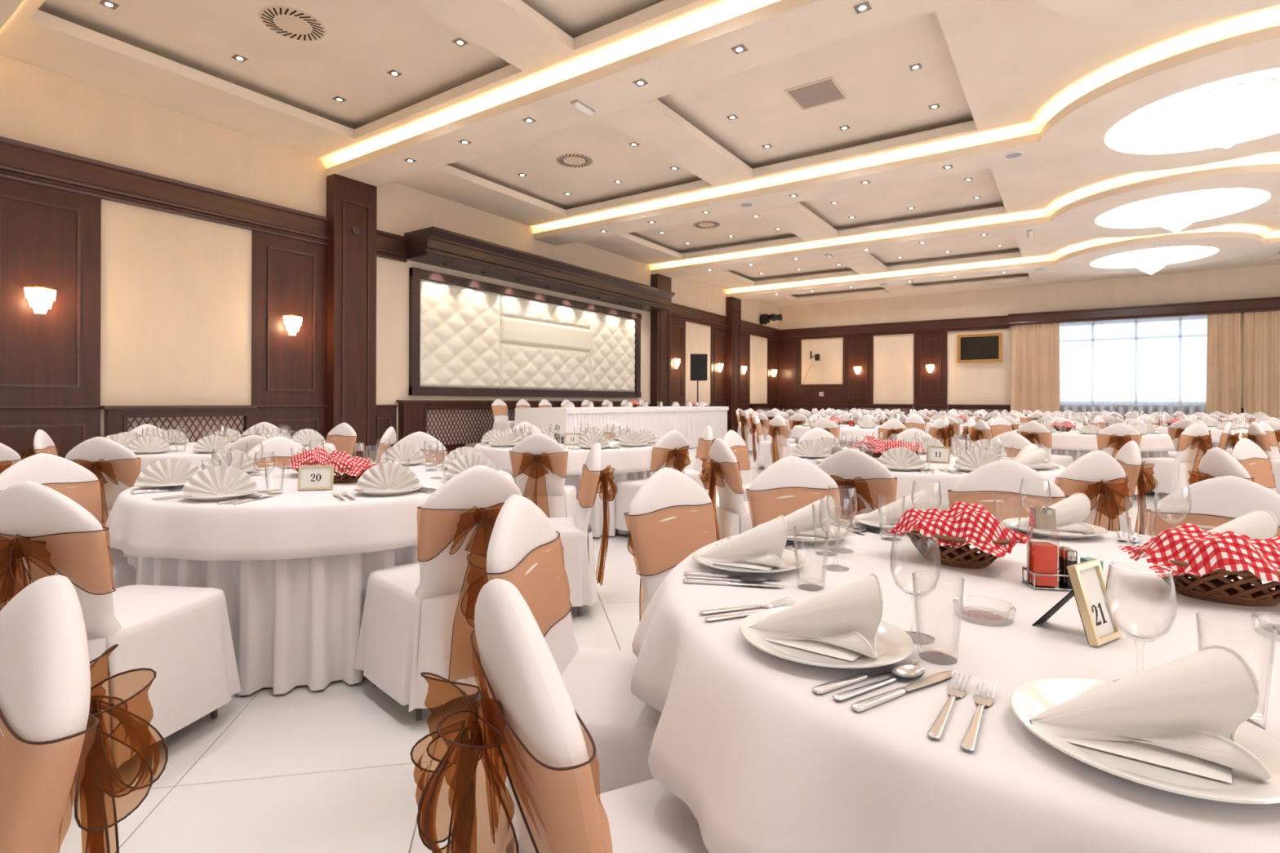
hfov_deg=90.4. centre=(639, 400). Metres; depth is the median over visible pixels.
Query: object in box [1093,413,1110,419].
banquet chair
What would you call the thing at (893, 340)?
wall
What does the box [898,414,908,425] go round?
banquet chair
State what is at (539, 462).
banquet chair
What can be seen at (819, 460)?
dinner plate
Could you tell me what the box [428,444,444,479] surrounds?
wine glass
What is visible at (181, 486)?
dinner plate
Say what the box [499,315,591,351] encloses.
plain cushion
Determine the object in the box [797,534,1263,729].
round table
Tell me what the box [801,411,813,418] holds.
banquet chair
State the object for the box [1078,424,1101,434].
napkin
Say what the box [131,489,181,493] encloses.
table knife
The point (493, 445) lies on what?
dinner plate
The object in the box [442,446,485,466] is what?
napkin
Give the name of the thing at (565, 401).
banquet chair
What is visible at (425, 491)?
table knife
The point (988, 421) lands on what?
napkin
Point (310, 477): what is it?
table sign
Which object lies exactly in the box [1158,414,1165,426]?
banquet chair
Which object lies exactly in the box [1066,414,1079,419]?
napkin
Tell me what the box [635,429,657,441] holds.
napkin
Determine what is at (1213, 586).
bread basket
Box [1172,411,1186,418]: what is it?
banquet chair
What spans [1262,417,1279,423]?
banquet chair
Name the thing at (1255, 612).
ashtray
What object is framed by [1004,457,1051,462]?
dinner plate
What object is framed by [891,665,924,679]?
spoon bowl
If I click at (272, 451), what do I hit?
wine glass
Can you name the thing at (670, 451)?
banquet chair
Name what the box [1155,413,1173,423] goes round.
banquet chair
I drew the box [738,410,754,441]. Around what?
banquet chair
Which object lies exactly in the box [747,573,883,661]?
napkin
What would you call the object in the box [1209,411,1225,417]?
banquet chair
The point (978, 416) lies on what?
banquet chair
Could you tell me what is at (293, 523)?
tablecloth
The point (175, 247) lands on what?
wall
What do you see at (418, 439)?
banquet chair
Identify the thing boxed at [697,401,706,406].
napkin
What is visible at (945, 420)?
banquet chair
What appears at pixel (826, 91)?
ceiling vent
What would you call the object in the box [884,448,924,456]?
bread basket
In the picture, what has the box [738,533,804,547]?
table knife
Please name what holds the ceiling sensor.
attached to the ceiling
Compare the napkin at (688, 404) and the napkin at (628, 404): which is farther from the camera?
the napkin at (688, 404)
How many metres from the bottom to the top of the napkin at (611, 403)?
0.130 m
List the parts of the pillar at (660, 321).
panel moulding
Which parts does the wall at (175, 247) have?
panel moulding, panel moulding, wood panel, dado rail, cornice, frame, wood panel, panel moulding, panel moulding, dado rail, panel moulding, dado rail, cornice, frame, frame, panel moulding, wood panel, cornice, wood panel, panel moulding, panel moulding, wood panel, frame, cornice, wood panel, panel moulding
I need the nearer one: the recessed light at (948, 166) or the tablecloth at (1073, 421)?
the recessed light at (948, 166)
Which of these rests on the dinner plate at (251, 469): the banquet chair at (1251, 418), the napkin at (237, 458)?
the napkin at (237, 458)
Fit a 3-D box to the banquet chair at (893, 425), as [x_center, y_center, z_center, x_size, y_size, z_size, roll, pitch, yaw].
[3.706,0.731,9.614,0.511,0.945,0.689,0,0,-10]
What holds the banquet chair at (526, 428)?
on the floor
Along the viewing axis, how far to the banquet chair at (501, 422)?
13.19 m
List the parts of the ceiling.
coffer panel, coffer panel, coffer panel, coffer panel, coffer panel, coffer panel, coffer panel, coffer panel, coffer panel, coffer panel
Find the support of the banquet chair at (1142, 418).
on the floor
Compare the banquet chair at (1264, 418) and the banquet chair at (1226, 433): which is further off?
the banquet chair at (1264, 418)
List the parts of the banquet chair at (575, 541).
leg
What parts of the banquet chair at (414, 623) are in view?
leg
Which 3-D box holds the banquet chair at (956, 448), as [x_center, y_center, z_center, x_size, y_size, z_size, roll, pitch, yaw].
[5.816,0.738,11.844,0.689,0.945,0.511,0,0,-41]
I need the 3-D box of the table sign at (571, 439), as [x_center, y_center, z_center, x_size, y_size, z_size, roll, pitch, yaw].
[-0.639,0.364,6.085,0.150,0.116,0.115,0,0,4]
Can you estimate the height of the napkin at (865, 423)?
0.130 m
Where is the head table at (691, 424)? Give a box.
[565,410,727,448]
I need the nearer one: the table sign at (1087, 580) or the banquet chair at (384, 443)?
the table sign at (1087, 580)
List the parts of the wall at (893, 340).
panel moulding, dado rail, wood panel, dado rail, wood panel, panel moulding, wood panel, panel moulding, frame, cornice, dado rail, wood panel, panel moulding, frame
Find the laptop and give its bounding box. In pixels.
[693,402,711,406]
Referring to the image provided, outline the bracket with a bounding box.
[802,351,819,384]
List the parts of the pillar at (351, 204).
panel moulding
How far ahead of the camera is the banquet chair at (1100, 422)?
12.26 m
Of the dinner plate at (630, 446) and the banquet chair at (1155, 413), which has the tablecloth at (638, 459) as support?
the dinner plate at (630, 446)
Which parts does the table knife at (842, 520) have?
handle, blade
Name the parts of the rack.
plate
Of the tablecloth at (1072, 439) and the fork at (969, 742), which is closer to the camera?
the fork at (969, 742)
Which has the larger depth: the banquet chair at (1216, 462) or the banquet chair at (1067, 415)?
the banquet chair at (1067, 415)
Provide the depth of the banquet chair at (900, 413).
18.16 m
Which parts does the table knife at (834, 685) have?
handle, blade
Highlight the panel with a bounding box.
[408,266,641,397]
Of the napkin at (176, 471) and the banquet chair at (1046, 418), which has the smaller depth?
the napkin at (176, 471)
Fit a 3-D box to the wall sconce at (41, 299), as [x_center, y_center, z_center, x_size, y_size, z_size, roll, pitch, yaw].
[-7.638,-1.291,8.110,0.158,0.352,0.316,0,0,34]
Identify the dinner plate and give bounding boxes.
[132,448,171,454]
[133,482,185,489]
[167,440,189,444]
[179,489,259,501]
[191,449,219,453]
[244,467,257,473]
[300,442,326,446]
[354,485,422,496]
[380,460,426,466]
[444,475,453,478]
[488,444,515,447]
[577,445,609,448]
[617,443,648,447]
[692,545,805,575]
[740,605,914,668]
[755,524,849,544]
[791,454,830,458]
[813,458,823,462]
[853,513,893,530]
[857,426,875,428]
[884,465,924,471]
[952,466,974,472]
[1002,517,1107,539]
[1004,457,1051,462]
[1009,677,1279,804]
[1029,464,1055,470]
[1077,431,1097,434]
[1145,431,1163,433]
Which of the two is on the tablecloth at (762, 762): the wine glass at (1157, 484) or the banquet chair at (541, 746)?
the wine glass at (1157, 484)
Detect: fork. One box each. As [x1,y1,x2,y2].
[152,494,179,499]
[157,496,180,500]
[331,492,344,500]
[340,491,355,499]
[699,597,794,614]
[705,602,795,621]
[839,526,866,531]
[927,671,970,739]
[937,468,955,473]
[943,468,962,473]
[960,679,996,751]
[1116,530,1127,541]
[1132,532,1142,543]
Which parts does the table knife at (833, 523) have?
handle, blade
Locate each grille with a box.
[740,203,751,206]
[1004,152,1022,158]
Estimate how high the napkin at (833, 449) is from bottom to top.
0.124 m
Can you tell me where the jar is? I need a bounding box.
[1058,556,1064,585]
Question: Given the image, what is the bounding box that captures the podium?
[465,442,481,448]
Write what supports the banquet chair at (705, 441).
on the floor
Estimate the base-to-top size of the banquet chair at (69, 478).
0.945 m
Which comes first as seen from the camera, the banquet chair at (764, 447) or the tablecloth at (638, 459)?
the tablecloth at (638, 459)
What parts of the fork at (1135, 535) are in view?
handle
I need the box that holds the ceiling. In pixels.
[0,0,1279,306]
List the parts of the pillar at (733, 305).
panel moulding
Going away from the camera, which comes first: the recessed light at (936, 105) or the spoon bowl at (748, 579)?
the spoon bowl at (748, 579)
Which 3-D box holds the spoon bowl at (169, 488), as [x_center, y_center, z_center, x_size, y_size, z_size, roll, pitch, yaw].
[-2.165,0.412,2.965,0.062,0.009,0.038,0,0,-35]
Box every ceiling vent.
[258,5,326,40]
[555,152,593,167]
[693,220,720,228]
[783,75,848,111]
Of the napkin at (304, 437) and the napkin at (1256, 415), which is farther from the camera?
the napkin at (1256, 415)
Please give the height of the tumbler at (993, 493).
0.136 m
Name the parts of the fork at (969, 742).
handle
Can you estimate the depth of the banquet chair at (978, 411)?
19.39 m
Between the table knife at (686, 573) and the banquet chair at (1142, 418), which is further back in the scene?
the banquet chair at (1142, 418)
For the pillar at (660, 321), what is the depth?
19.97 m
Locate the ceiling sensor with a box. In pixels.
[1026,229,1032,238]
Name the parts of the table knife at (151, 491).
handle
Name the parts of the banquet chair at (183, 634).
leg, leg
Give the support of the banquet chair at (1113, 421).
on the floor
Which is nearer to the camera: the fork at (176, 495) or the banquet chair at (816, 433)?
the fork at (176, 495)
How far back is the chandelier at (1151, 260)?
17.14 m
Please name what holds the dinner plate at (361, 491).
on the tablecloth at (293, 523)
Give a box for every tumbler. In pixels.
[264,462,284,494]
[793,527,828,588]
[812,506,841,553]
[877,496,905,539]
[911,571,964,663]
[993,493,1022,529]
[1124,496,1157,541]
[1195,611,1276,730]
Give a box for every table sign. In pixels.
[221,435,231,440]
[297,465,334,490]
[564,433,580,445]
[926,445,951,463]
[1031,559,1122,645]
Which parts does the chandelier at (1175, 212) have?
ring frame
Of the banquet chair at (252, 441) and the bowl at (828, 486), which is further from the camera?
the banquet chair at (252, 441)
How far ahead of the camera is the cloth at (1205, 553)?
1.34 m
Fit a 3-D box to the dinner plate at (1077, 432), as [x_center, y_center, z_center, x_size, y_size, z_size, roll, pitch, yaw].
[6.062,0.435,8.551,0.288,0.024,0.288,0,0,-7]
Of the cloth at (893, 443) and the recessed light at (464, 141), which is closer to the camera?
the cloth at (893, 443)
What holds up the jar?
on the spice shaker at (1061, 548)
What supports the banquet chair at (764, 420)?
on the floor
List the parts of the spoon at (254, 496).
handle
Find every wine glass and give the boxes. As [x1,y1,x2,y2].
[253,451,275,493]
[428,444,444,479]
[818,494,853,568]
[826,485,857,552]
[889,534,941,640]
[911,480,942,509]
[1019,478,1050,537]
[1104,562,1177,679]
[1153,484,1191,527]
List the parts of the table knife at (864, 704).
handle, blade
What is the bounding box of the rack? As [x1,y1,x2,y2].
[1022,506,1072,591]
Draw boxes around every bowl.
[168,488,182,489]
[249,495,262,498]
[740,576,767,583]
[818,494,853,540]
[826,485,857,524]
[852,525,866,529]
[889,534,941,599]
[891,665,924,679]
[1019,478,1050,512]
[1104,562,1177,642]
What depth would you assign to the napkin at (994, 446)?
4.91 m
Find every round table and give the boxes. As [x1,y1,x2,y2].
[123,545,419,695]
[509,470,651,537]
[795,438,858,448]
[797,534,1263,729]
[928,433,971,444]
[1051,448,1168,493]
[1168,442,1235,451]
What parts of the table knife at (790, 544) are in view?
blade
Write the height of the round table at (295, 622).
0.762 m
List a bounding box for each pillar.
[326,173,377,462]
[649,273,671,406]
[725,296,741,432]
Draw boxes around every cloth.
[288,447,328,468]
[317,450,378,476]
[630,400,639,404]
[827,417,843,422]
[849,435,886,453]
[880,439,925,453]
[881,501,1032,558]
[957,415,968,420]
[1051,421,1077,427]
[1119,523,1279,582]
[1163,417,1181,423]
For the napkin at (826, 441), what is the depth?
5.17 m
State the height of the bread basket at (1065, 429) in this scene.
0.088 m
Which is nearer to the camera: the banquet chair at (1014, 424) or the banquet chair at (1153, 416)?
the banquet chair at (1014, 424)
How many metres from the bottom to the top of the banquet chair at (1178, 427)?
0.945 m
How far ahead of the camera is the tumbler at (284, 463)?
2.88 m
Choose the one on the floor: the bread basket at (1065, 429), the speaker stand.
the speaker stand
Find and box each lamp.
[570,99,595,115]
[824,253,833,258]
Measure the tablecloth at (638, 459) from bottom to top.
0.208 m
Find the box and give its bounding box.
[1080,557,1102,569]
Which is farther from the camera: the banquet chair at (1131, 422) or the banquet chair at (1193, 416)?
the banquet chair at (1193, 416)
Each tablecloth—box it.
[103,462,515,560]
[135,442,336,473]
[474,438,656,475]
[514,406,728,436]
[631,520,1279,852]
[768,418,790,430]
[789,453,1066,510]
[791,424,907,441]
[924,422,1021,435]
[1011,429,1174,451]
[1031,420,1093,425]
[1154,426,1248,443]
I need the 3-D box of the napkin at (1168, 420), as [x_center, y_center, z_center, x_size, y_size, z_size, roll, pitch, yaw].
[9.689,0.394,11.616,0.278,0.130,0.090,0,0,4]
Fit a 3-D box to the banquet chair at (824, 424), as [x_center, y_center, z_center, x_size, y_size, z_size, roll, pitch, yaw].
[2.923,0.728,9.799,0.511,0.945,0.689,0,0,36]
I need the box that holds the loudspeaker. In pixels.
[690,354,707,381]
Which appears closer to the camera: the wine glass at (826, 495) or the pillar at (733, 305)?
the wine glass at (826, 495)
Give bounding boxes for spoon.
[132,488,182,492]
[225,495,262,503]
[419,487,435,492]
[684,575,767,583]
[832,520,866,529]
[832,665,924,701]
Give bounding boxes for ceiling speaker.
[739,202,753,207]
[1003,151,1023,159]
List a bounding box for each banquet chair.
[0,443,23,473]
[0,453,136,588]
[0,480,240,782]
[0,574,168,852]
[20,429,57,458]
[64,436,139,548]
[129,423,164,436]
[221,435,267,453]
[241,422,277,437]
[246,435,304,467]
[325,422,357,457]
[354,465,526,720]
[375,426,396,462]
[392,431,448,462]
[409,578,708,852]
[460,494,662,852]
[491,399,514,431]
[509,432,577,517]
[513,422,541,435]
[515,399,530,408]
[538,399,564,438]
[548,443,617,617]
[560,399,569,407]
[580,399,589,407]
[598,421,623,438]
[600,400,608,407]
[613,430,690,535]
[619,400,627,406]
[623,466,716,620]
[637,400,644,406]
[681,425,715,498]
[698,437,754,541]
[723,430,752,501]
[733,409,753,436]
[737,408,742,425]
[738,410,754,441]
[741,412,757,453]
[745,409,752,425]
[746,455,841,527]
[749,415,773,469]
[750,411,770,432]
[754,413,773,452]
[755,408,764,413]
[764,410,775,430]
[768,416,797,465]
[773,411,790,418]
[776,414,795,443]
[785,408,795,415]
[787,413,807,439]
[796,426,840,444]
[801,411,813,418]
[808,413,823,423]
[810,417,848,449]
[814,411,827,417]
[817,448,897,519]
[826,409,834,415]
[830,410,840,417]
[838,413,853,424]
[849,412,862,424]
[856,414,879,425]
[857,410,868,416]
[873,412,888,422]
[875,413,884,425]
[878,418,906,441]
[880,413,885,424]
[888,410,904,417]
[896,427,933,443]
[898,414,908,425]
[904,415,925,431]
[906,410,919,417]
[907,413,923,419]
[915,412,929,423]
[927,409,939,415]
[928,410,933,417]
[928,417,948,446]
[940,415,969,453]
[941,417,953,453]
[947,413,959,417]
[947,458,1070,521]
[960,409,973,417]
[961,417,977,448]
[969,418,992,440]
[972,410,984,416]
[975,412,983,422]
[981,412,988,422]
[987,411,1000,420]
[989,417,1012,438]
[991,431,1031,457]
[996,413,1013,418]
[1000,409,1008,413]
[1001,416,1017,431]
[1009,413,1021,422]
[1015,412,1027,422]
[1017,421,1072,467]
[1024,410,1032,416]
[1027,412,1044,422]
[1037,414,1052,422]
[1042,410,1051,415]
[1047,416,1057,422]
[1048,417,1075,429]
[1052,412,1066,418]
[1056,449,1132,531]
[1062,412,1069,417]
[1063,409,1075,415]
[1080,416,1090,425]
[1084,412,1092,419]
[1089,415,1106,430]
[1091,411,1101,416]
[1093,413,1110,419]
[1096,422,1142,499]
[1101,414,1114,426]
[1107,417,1124,426]
[1110,413,1124,421]
[1111,440,1157,534]
[1122,418,1146,429]
[1124,411,1133,417]
[1137,415,1158,426]
[1139,422,1213,495]
[1145,475,1279,537]
[1148,412,1161,415]
[1149,414,1159,422]
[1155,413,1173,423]
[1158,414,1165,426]
[1167,418,1208,455]
[1168,420,1212,457]
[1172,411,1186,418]
[1173,422,1239,457]
[1187,413,1198,420]
[1187,447,1254,481]
[1193,416,1220,424]
[1195,412,1208,417]
[1208,413,1222,422]
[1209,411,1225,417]
[1222,413,1249,423]
[1226,419,1279,454]
[1231,437,1276,492]
[1239,413,1256,423]
[1241,422,1279,493]
[1254,411,1268,417]
[1255,416,1271,422]
[1257,421,1279,458]
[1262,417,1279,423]
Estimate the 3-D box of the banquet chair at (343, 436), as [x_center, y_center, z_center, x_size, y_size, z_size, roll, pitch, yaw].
[-3.332,0.706,6.716,0.511,0.945,0.689,0,0,25]
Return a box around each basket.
[290,461,318,472]
[333,466,368,483]
[857,445,882,457]
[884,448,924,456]
[904,528,1012,568]
[1022,566,1072,591]
[1053,425,1072,431]
[1138,550,1279,606]
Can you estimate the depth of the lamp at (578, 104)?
8.52 m
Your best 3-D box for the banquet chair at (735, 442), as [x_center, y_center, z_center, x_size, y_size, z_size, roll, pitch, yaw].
[0.975,0.721,5.331,0.689,0.945,0.511,0,0,35]
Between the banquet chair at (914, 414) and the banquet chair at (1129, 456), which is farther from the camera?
the banquet chair at (914, 414)
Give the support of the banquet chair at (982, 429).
on the floor
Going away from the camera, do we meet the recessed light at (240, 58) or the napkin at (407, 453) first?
the napkin at (407, 453)
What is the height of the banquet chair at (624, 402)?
0.945 m
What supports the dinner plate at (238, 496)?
on the tablecloth at (293, 523)
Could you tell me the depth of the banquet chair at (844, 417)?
13.17 m
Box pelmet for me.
[404,226,675,311]
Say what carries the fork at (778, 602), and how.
on the tablecloth at (762, 762)
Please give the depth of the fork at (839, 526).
2.07 m
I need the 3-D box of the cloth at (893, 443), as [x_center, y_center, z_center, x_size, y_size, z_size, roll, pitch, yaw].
[1.890,0.325,4.581,0.297,0.096,0.230,0,0,19]
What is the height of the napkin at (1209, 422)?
0.130 m
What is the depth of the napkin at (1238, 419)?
13.22 m
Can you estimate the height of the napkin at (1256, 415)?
0.130 m
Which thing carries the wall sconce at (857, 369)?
attached to the wall at (893, 340)
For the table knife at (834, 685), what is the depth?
0.96 m
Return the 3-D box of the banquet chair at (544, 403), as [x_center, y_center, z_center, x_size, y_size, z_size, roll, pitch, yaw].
[-1.996,0.430,14.370,0.689,0.945,0.511,0,0,34]
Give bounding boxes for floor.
[52,441,1279,852]
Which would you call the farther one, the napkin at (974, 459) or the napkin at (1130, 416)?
the napkin at (1130, 416)
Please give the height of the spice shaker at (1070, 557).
0.087 m
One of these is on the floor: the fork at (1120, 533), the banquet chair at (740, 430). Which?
the banquet chair at (740, 430)
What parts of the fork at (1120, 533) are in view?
handle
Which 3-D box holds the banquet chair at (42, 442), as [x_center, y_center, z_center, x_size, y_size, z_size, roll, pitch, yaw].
[-4.606,0.701,5.213,0.689,0.945,0.511,0,0,-32]
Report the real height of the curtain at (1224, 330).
4.000 m
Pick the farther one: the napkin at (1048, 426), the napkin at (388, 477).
the napkin at (1048, 426)
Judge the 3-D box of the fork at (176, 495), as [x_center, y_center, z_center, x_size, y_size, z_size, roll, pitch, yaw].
[-2.022,0.412,2.781,0.025,0.012,0.210,0,0,20]
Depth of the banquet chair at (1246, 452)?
4.42 m
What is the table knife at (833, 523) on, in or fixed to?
on the tablecloth at (762, 762)
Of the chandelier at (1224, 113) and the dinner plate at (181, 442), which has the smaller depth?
the dinner plate at (181, 442)
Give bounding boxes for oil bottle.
[217,426,226,435]
[353,442,364,457]
[554,425,560,443]
[848,416,853,426]
[891,433,898,440]
[1026,506,1057,586]
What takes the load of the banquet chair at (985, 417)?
on the floor
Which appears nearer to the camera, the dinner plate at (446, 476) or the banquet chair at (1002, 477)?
the banquet chair at (1002, 477)
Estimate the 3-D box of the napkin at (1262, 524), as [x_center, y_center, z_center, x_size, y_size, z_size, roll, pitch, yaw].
[1.610,0.360,1.761,0.216,0.124,0.196,0,0,-5]
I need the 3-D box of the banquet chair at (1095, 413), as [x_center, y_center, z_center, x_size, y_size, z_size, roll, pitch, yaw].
[13.125,0.764,18.373,0.511,0.945,0.689,0,0,23]
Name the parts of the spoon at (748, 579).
handle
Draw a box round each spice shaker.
[560,434,563,443]
[1058,546,1071,585]
[1063,548,1077,588]
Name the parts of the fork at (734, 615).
handle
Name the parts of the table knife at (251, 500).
handle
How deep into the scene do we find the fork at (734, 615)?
1.24 m
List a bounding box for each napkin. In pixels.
[104,434,133,448]
[117,431,142,440]
[127,435,170,451]
[135,457,202,485]
[155,429,188,442]
[180,465,257,497]
[192,435,231,450]
[200,449,257,471]
[212,427,242,439]
[261,427,291,439]
[263,433,291,439]
[291,428,319,439]
[293,431,325,444]
[295,444,332,454]
[355,462,420,492]
[380,443,425,462]
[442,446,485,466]
[444,453,497,477]
[481,429,503,441]
[488,431,519,444]
[505,427,528,439]
[539,426,563,437]
[541,432,556,441]
[563,401,574,408]
[577,432,608,446]
[580,426,604,436]
[586,401,594,408]
[608,401,613,407]
[614,427,635,439]
[617,431,647,444]
[624,401,632,407]
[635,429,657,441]
[643,401,648,407]
[671,401,679,407]
[685,401,693,406]
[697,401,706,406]
[697,515,786,570]
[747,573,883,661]
[784,495,835,539]
[791,439,830,456]
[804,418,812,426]
[815,436,843,450]
[822,445,843,460]
[856,488,929,527]
[857,417,870,423]
[858,420,876,428]
[878,447,924,467]
[911,436,944,451]
[931,413,942,418]
[953,417,964,424]
[953,448,1000,469]
[966,439,1006,455]
[985,417,994,423]
[1011,493,1095,534]
[1013,443,1038,460]
[1014,417,1021,423]
[1015,448,1049,466]
[1030,644,1271,783]
[1040,423,1054,431]
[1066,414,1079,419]
[1075,422,1084,430]
[1077,416,1091,421]
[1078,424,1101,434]
[1126,414,1136,419]
[1130,425,1146,435]
[1144,424,1157,434]
[1146,419,1152,424]
[1162,418,1171,425]
[1203,419,1219,426]
[1206,509,1278,539]
[1217,421,1238,430]
[1231,417,1237,422]
[1235,417,1243,422]
[1237,420,1248,426]
[1253,413,1262,418]
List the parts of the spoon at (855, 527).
handle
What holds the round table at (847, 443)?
on the floor
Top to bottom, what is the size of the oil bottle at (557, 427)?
0.176 m
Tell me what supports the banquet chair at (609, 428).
on the floor
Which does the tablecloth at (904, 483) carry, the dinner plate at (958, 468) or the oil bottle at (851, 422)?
the dinner plate at (958, 468)
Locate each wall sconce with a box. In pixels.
[23,285,56,314]
[282,314,302,335]
[673,357,680,368]
[717,362,723,372]
[742,365,746,373]
[773,368,777,377]
[853,365,861,374]
[925,364,934,373]
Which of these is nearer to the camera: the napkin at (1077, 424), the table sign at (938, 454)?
the table sign at (938, 454)
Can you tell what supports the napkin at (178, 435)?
on the dinner plate at (181, 442)
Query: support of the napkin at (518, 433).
on the dinner plate
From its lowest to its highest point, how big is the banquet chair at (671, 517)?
0.945 m
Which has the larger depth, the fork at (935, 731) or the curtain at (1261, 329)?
the curtain at (1261, 329)
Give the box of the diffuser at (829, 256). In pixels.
[825,254,832,258]
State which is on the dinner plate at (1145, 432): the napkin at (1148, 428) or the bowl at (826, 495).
the napkin at (1148, 428)
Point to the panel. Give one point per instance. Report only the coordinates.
(456, 328)
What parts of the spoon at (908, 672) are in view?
handle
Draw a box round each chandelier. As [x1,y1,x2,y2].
[1107,245,1199,274]
[1116,187,1244,232]
[1132,67,1279,148]
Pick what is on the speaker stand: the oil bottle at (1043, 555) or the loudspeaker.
the loudspeaker
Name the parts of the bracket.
head plate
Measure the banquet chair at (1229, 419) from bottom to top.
0.945 m
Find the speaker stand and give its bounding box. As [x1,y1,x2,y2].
[697,380,698,402]
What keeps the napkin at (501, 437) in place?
on the dinner plate at (493, 445)
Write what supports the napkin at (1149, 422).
on the dinner plate
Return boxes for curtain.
[1010,323,1060,413]
[1205,312,1240,414]
[1244,311,1279,418]
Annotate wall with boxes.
[0,53,780,460]
[778,264,1279,415]
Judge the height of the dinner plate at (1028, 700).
0.024 m
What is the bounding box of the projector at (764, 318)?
[760,313,782,324]
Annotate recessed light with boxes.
[98,0,119,9]
[231,53,248,62]
[332,96,346,102]
[386,69,402,76]
[404,158,416,162]
[452,37,468,46]
[457,139,471,144]
[517,173,527,176]
[521,116,536,123]
[628,142,639,146]
[632,78,648,86]
[669,166,679,169]
[726,114,738,119]
[730,44,747,53]
[761,143,772,148]
[788,194,798,197]
[839,124,849,130]
[853,1,871,13]
[860,180,870,184]
[908,62,922,71]
[928,102,939,109]
[942,164,952,168]
[964,177,973,181]
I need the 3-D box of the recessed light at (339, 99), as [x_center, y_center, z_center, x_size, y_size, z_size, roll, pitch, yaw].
[-4.545,-4.559,9.610,0.144,0.015,0.144,0,0,34]
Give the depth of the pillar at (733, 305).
24.28 m
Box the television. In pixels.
[957,333,1002,363]
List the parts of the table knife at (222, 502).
handle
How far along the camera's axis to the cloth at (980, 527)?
1.62 m
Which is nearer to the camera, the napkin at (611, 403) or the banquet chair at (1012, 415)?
the napkin at (611, 403)
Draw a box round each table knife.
[129,488,168,492]
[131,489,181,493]
[217,494,261,504]
[232,494,274,504]
[416,489,431,493]
[422,486,436,490]
[683,578,784,586]
[684,571,781,580]
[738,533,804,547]
[812,658,919,694]
[831,521,864,534]
[839,519,879,533]
[850,670,955,711]
[1133,540,1147,545]
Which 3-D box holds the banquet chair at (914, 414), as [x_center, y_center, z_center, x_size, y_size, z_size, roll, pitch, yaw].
[6.174,0.739,13.880,0.511,0.945,0.689,0,0,-20]
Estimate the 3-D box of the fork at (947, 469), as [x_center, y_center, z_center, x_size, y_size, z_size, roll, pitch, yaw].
[1.899,0.426,3.856,0.025,0.012,0.210,0,0,0]
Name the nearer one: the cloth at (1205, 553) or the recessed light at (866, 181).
the cloth at (1205, 553)
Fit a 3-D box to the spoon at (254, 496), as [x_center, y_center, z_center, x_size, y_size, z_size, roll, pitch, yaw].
[-1.663,0.414,2.671,0.040,0.009,0.193,0,0,9]
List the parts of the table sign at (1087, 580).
stand leg, frame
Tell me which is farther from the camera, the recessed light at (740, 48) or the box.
the recessed light at (740, 48)
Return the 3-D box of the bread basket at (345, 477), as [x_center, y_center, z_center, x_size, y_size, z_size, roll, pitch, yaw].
[-1.538,0.378,3.301,0.286,0.088,0.213,0,0,18]
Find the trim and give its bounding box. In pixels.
[1008,296,1279,326]
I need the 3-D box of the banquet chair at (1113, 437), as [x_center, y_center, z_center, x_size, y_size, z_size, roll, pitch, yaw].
[5.975,0.739,7.979,0.511,0.945,0.689,0,0,27]
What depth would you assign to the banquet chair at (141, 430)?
6.28 m
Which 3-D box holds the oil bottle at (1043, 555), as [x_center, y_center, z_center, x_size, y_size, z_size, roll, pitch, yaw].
[0.927,0.335,1.460,0.051,0.176,0.061,0,0,9]
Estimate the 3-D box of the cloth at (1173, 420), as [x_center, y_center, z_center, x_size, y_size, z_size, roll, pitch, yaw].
[9.359,0.352,11.107,0.297,0.104,0.230,0,0,-12]
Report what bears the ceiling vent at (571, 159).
in the ceiling
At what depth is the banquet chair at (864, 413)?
18.46 m
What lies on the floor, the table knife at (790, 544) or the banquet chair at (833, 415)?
the banquet chair at (833, 415)
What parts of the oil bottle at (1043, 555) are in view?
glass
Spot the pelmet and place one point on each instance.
(432, 246)
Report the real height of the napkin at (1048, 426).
0.130 m
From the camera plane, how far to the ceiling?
9.55 m
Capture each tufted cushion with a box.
[419,278,500,388]
[499,293,591,328]
[499,342,590,391]
[590,311,635,391]
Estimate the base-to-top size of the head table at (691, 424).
1.027 m
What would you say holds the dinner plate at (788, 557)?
on the tablecloth at (762, 762)
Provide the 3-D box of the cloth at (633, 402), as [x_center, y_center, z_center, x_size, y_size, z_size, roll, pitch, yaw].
[-0.161,0.038,14.577,0.297,0.104,0.230,0,0,6]
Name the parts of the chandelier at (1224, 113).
ring frame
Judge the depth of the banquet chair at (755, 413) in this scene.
15.43 m
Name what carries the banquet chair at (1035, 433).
on the floor
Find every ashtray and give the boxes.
[952,596,1016,623]
[1251,612,1279,631]
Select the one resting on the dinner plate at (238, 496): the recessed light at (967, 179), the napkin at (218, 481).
the napkin at (218, 481)
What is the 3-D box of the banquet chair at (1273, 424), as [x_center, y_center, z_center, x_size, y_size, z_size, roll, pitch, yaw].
[9.308,0.750,9.586,0.511,0.945,0.689,0,0,5]
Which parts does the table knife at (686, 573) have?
handle, blade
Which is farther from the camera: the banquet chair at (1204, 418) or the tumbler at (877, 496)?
the banquet chair at (1204, 418)
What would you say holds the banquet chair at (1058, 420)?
on the floor
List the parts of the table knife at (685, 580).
handle, blade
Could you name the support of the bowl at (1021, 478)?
on the wine glass at (1021, 478)

